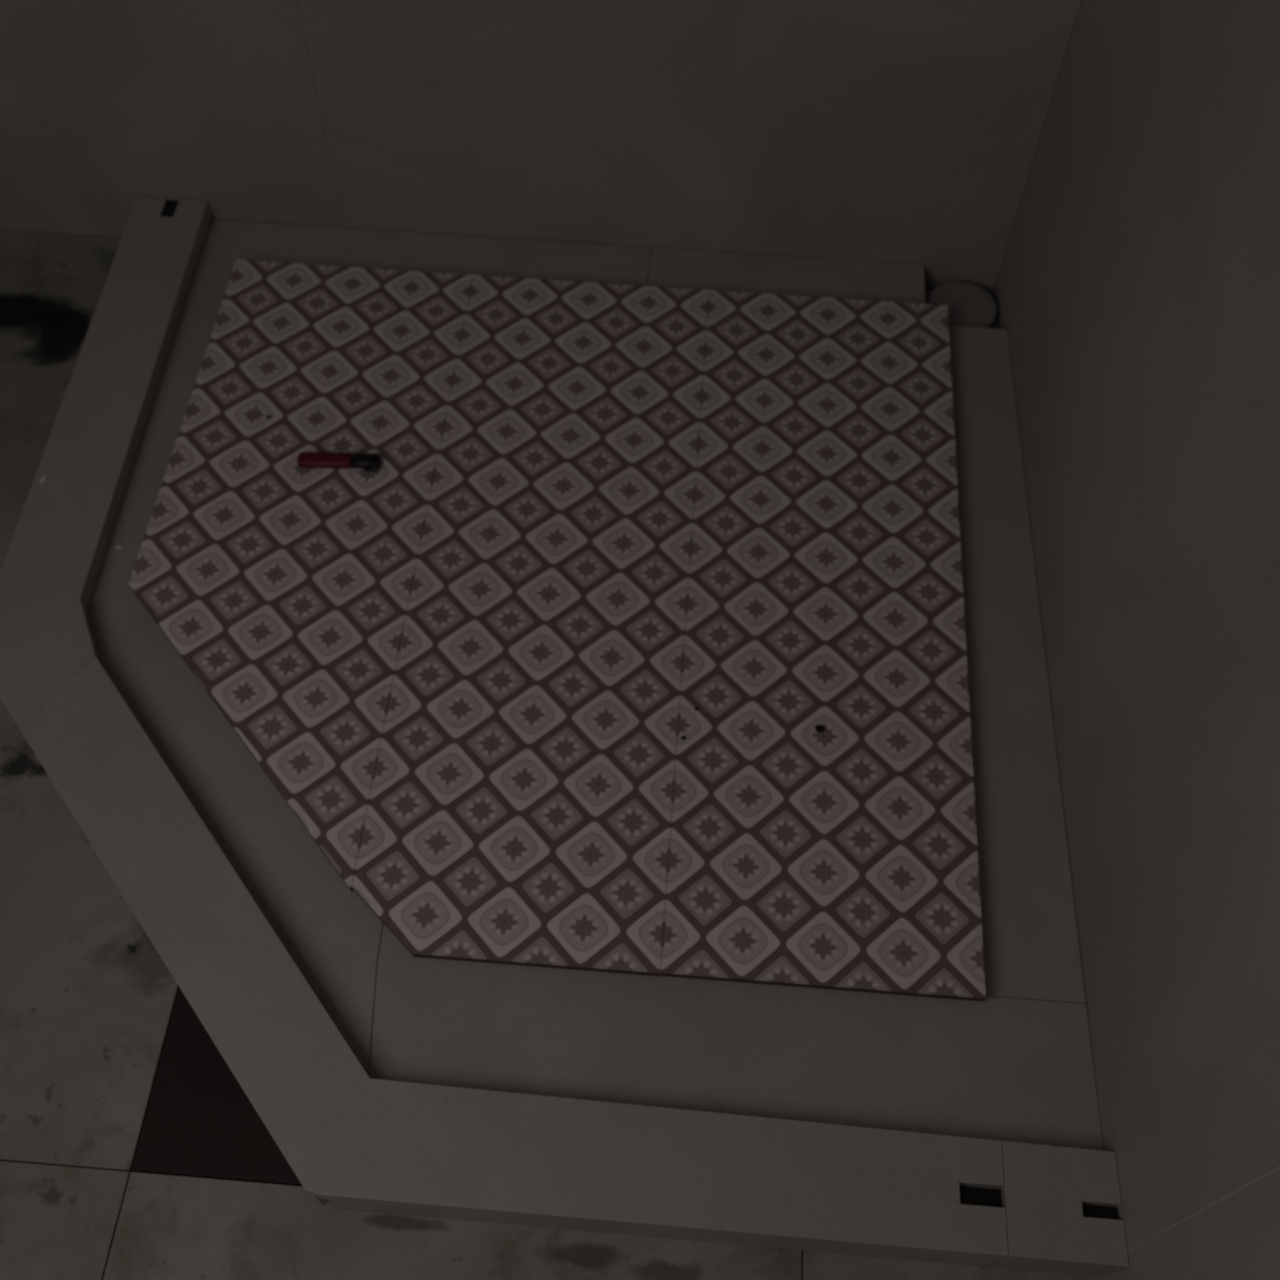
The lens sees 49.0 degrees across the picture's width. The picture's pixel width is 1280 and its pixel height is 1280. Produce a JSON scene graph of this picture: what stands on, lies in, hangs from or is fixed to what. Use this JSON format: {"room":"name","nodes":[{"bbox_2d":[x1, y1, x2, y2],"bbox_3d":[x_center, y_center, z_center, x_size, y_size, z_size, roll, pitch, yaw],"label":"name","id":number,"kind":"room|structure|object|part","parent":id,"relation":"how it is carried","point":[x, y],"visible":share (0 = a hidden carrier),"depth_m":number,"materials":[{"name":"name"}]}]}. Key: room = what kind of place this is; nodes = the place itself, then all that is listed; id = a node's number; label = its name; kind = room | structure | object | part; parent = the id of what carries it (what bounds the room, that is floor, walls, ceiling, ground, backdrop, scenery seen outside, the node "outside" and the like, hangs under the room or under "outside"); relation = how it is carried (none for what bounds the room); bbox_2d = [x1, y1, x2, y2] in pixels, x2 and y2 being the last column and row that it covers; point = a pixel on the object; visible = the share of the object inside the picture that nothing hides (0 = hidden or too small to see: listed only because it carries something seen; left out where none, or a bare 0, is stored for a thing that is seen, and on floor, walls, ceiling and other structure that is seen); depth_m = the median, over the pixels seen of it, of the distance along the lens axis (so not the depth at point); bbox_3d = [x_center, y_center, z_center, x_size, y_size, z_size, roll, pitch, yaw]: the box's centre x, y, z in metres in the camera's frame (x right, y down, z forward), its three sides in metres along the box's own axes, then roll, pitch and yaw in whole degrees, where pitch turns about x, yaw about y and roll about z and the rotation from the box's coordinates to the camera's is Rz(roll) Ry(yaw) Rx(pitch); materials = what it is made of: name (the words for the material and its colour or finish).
{"room":"bathroom","nodes":[
{"label":"bathroom","id":0,"kind":"room"},
{"bbox_2d":[0,0,1080,292],"bbox_3d":[-0.840,-1.216,0.943,2.660,2.486,0.090,4,58,2],"label":"wall","id":1,"kind":"structure","parent":0,"point":[890,131],"depth_m":1.68,"materials":[{"name":"stone"}]},
{"bbox_3d":[-0.831,-0.888,1.380,0.900,1.236,0.009,4,58,2],"label":"panel","id":2,"kind":"part","parent":1,"relation":"part of","materials":[{"name":"stone"}]},
{"bbox_2d":[0,230,1103,1279],"bbox_3d":[-0.365,0.702,1.157,3.850,0.080,3.050,4,58,2],"label":"floor","id":3,"kind":"structure","parent":0,"point":[131,1148],"depth_m":1.28,"materials":[{"name":"tile"}]},
{"bbox_2d":[0,196,1128,1276],"bbox_3d":[-0.292,0.100,1.449,0.553,0.074,1.665,-34,64,-20],"label":"kerb","id":4,"kind":"object","parent":3,"relation":"on","point":[353,1140],"visible":0.98,"depth_m":1.22,"materials":[{"name":"stone"}]},
{"bbox_2d":[39,473,47,483],"bbox_3d":[-0.670,-0.182,1.578,0.007,0.001,0.017,16,59,9],"label":"smear","id":5,"kind":"object","parent":4,"relation":"on","point":[43,478],"visible":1,"depth_m":1.58,"materials":[{"name":"grey"}]},
{"bbox_2d":[87,220,1103,1150],"bbox_3d":[-0.079,-0.044,1.549,1.060,0.065,1.112,4,58,2],"label":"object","id":6,"kind":"structure","parent":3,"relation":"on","point":[1016,1064],"depth_m":1.47,"materials":[{"name":"tile"}]},
{"bbox_2d":[113,544,123,549],"bbox_3d":[-0.582,-0.104,1.567,0.013,0.001,0.008,-1,58,-1],"label":"smear","id":7,"kind":"object","parent":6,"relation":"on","point":[117,546],"visible":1,"depth_m":1.57,"materials":[{"name":"grey"}]},
{"bbox_2d":[297,452,380,471],"bbox_3d":[-0.343,-0.203,1.600,0.094,0.012,0.024,1,58,0],"label":"lighter","id":8,"kind":"object","parent":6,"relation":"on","point":[366,461],"visible":1,"depth_m":1.59,"materials":[{"name":"red plastic"}]},
{"bbox_2d":[351,453,380,468],"bbox_3d":[-0.312,-0.204,1.601,0.033,0.012,0.019,1,58,0],"label":"hood","id":9,"kind":"object","parent":8,"relation":"attached to","point":[358,460],"depth_m":1.59,"materials":[{"name":"black plastic"}]},
{"bbox_3d":[-0.309,-0.196,1.596,0.010,0.006,0.006,1,58,0],"label":"thumb lever","id":10,"kind":"part","parent":8,"relation":"part of","materials":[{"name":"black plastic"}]},
{"bbox_3d":[-0.098,-0.072,1.541,0.900,0.022,0.887,4,58,2],"label":"patterned tile field","id":11,"kind":"part","parent":6,"relation":"part of","materials":[{"name":"tile"}]},
{"bbox_2d":[815,725,824,732],"bbox_3d":[0.183,0.090,1.426,0.010,0.005,0.009,4,58,2],"label":"crumb","id":12,"kind":"object","parent":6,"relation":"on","point":[819,728],"visible":1,"depth_m":1.43,"materials":[{"name":"black"}]},
{"bbox_2d":[926,281,996,327],"bbox_3d":[0.415,-0.425,1.820,0.092,0.028,0.092,4,58,2],"label":"drain cover","id":13,"kind":"object","parent":3,"relation":"on","point":[969,304],"visible":0.7,"depth_m":1.81,"materials":[{"name":"plastic"}]},
{"bbox_2d":[993,0,1279,1279],"bbox_3d":[0.446,0.156,0.090,0.090,2.486,2.950,3,58,1],"label":"wall","id":14,"kind":"structure","parent":0,"point":[1136,292],"depth_m":1.15,"materials":[{"name":"stone"}]},
{"bbox_3d":[0.389,0.593,0.458,0.009,1.236,0.902,3,58,1],"label":"wall panel","id":15,"kind":"part","parent":14,"relation":"part of","materials":[{"name":"stone"}]}
]}

